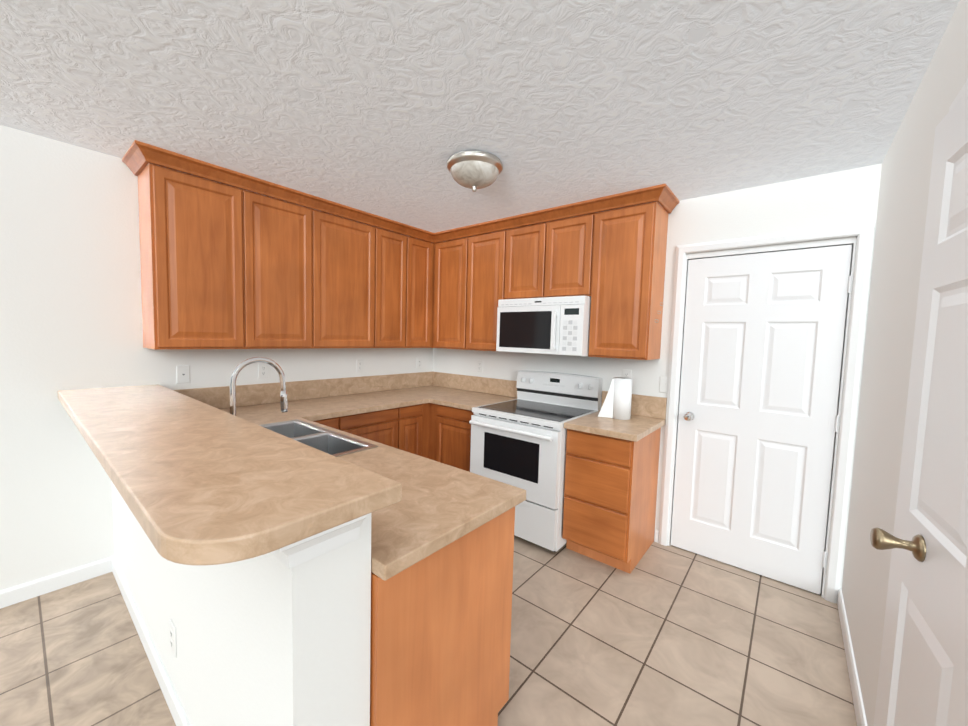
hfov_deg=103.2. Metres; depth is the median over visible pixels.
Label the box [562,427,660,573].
base cabinet
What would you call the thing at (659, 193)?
crown molding
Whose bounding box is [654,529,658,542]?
baseboard
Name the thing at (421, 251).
upper cabinet
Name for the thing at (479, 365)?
outlet
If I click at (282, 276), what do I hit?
upper cabinet
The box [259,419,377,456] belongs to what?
sink
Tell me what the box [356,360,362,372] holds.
electrical outlet
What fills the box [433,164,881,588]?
wall
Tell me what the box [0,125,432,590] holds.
wall
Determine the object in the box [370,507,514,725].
base cabinet
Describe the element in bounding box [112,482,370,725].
half wall
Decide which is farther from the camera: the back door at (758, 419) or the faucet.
the back door at (758, 419)
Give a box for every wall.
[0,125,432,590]
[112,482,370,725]
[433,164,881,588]
[842,0,967,725]
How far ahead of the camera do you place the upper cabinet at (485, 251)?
3.35 m
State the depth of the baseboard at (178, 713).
1.65 m
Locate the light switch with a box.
[659,376,667,392]
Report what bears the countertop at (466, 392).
on the base cabinet at (450, 436)
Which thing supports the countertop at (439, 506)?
on the base cabinet at (440, 637)
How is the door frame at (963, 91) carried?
attached to the wall at (899, 235)
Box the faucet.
[229,357,287,415]
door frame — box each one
[658,223,874,603]
[949,79,967,110]
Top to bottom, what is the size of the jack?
0.116 m
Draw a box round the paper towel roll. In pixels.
[598,377,632,419]
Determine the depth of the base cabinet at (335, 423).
2.69 m
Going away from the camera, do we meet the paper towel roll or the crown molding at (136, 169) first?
the crown molding at (136, 169)
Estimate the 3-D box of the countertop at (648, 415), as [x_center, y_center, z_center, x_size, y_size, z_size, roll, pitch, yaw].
[0.918,0.341,2.640,0.473,0.193,0.647,5,5,39]
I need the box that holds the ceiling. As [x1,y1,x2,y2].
[0,0,959,242]
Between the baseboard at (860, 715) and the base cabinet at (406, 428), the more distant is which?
the base cabinet at (406, 428)
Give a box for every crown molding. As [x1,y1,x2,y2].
[122,148,143,175]
[130,140,433,242]
[434,184,669,242]
[660,190,678,213]
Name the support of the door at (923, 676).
in the wall at (899, 235)
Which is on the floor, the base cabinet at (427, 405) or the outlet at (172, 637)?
the base cabinet at (427, 405)
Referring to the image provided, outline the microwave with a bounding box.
[496,296,590,355]
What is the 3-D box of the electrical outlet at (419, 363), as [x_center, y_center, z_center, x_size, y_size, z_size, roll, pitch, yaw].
[-0.689,0.003,4.092,0.007,0.116,0.072,5,5,39]
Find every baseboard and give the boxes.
[0,556,114,608]
[112,557,190,725]
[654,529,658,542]
[837,588,866,725]
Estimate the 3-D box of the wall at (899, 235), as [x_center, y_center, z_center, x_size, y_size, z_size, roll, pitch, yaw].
[0.195,0.305,-0.788,0.740,2.440,7.120,5,5,39]
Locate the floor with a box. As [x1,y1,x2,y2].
[0,535,856,725]
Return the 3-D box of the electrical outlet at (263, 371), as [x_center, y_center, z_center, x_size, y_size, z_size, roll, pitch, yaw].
[-1.663,0.058,2.891,0.007,0.116,0.072,5,5,39]
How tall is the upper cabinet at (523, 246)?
0.585 m
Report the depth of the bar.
0.93 m
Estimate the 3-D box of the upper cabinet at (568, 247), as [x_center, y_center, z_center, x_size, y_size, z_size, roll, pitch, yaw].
[0.717,-0.788,2.962,0.383,0.585,0.320,5,5,39]
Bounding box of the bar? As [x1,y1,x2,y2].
[57,384,401,564]
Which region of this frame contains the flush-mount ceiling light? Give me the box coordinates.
[447,150,502,191]
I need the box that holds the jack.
[176,365,189,383]
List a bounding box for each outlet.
[169,619,176,657]
[258,363,268,378]
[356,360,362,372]
[417,358,421,368]
[477,360,482,371]
[622,369,631,377]
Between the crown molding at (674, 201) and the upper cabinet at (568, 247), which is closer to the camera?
the crown molding at (674, 201)
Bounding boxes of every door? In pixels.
[671,245,851,594]
[870,91,967,725]
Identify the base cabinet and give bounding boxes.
[313,417,340,429]
[341,407,400,449]
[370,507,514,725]
[401,404,424,456]
[425,403,429,458]
[429,403,473,471]
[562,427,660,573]
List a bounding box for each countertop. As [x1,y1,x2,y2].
[173,383,525,580]
[273,371,459,408]
[429,375,516,410]
[564,391,666,441]
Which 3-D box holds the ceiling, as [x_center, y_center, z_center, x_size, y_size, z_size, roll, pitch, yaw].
[-1.377,-1.074,0.425,3.640,0.060,7.120,5,5,39]
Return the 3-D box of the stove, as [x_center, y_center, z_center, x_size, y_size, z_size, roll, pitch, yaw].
[0.389,0.683,3.011,0.762,1.180,0.748,5,5,39]
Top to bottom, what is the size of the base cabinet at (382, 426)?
0.872 m
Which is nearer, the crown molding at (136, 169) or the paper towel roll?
the crown molding at (136, 169)
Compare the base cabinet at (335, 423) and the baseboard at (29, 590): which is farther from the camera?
the base cabinet at (335, 423)
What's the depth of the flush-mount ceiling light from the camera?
2.06 m
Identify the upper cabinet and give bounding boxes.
[138,163,249,349]
[246,190,317,348]
[314,210,377,347]
[378,228,409,347]
[410,237,433,347]
[432,237,467,349]
[464,230,503,351]
[504,222,547,298]
[544,213,595,296]
[588,201,667,359]
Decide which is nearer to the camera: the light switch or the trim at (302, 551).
the trim at (302, 551)
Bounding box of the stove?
[469,371,601,551]
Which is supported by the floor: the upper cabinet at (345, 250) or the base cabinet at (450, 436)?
the base cabinet at (450, 436)
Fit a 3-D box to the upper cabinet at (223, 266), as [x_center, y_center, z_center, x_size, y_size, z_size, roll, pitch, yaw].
[-1.809,-0.601,2.390,0.320,1.020,0.452,5,5,39]
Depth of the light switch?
2.75 m
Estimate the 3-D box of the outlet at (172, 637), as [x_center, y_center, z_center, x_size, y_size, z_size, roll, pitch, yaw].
[-1.174,1.038,1.444,0.072,0.116,0.007,5,5,39]
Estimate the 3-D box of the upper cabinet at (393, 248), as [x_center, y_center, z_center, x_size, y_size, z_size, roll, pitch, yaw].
[-0.935,-0.650,3.467,0.320,1.020,0.336,5,5,39]
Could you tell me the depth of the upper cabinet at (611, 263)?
2.59 m
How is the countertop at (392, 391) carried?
on the base cabinet at (450, 436)
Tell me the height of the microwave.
0.427 m
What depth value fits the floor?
1.79 m
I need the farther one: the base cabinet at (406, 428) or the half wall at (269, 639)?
the base cabinet at (406, 428)
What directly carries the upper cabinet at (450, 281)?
attached to the wall at (841, 198)
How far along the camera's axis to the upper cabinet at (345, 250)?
3.03 m
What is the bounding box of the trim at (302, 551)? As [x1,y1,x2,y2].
[271,515,366,568]
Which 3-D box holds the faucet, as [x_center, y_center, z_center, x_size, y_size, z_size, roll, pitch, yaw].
[-1.071,0.182,1.834,0.110,0.420,0.271,5,5,39]
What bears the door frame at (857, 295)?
attached to the wall at (841, 198)
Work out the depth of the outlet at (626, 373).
2.91 m

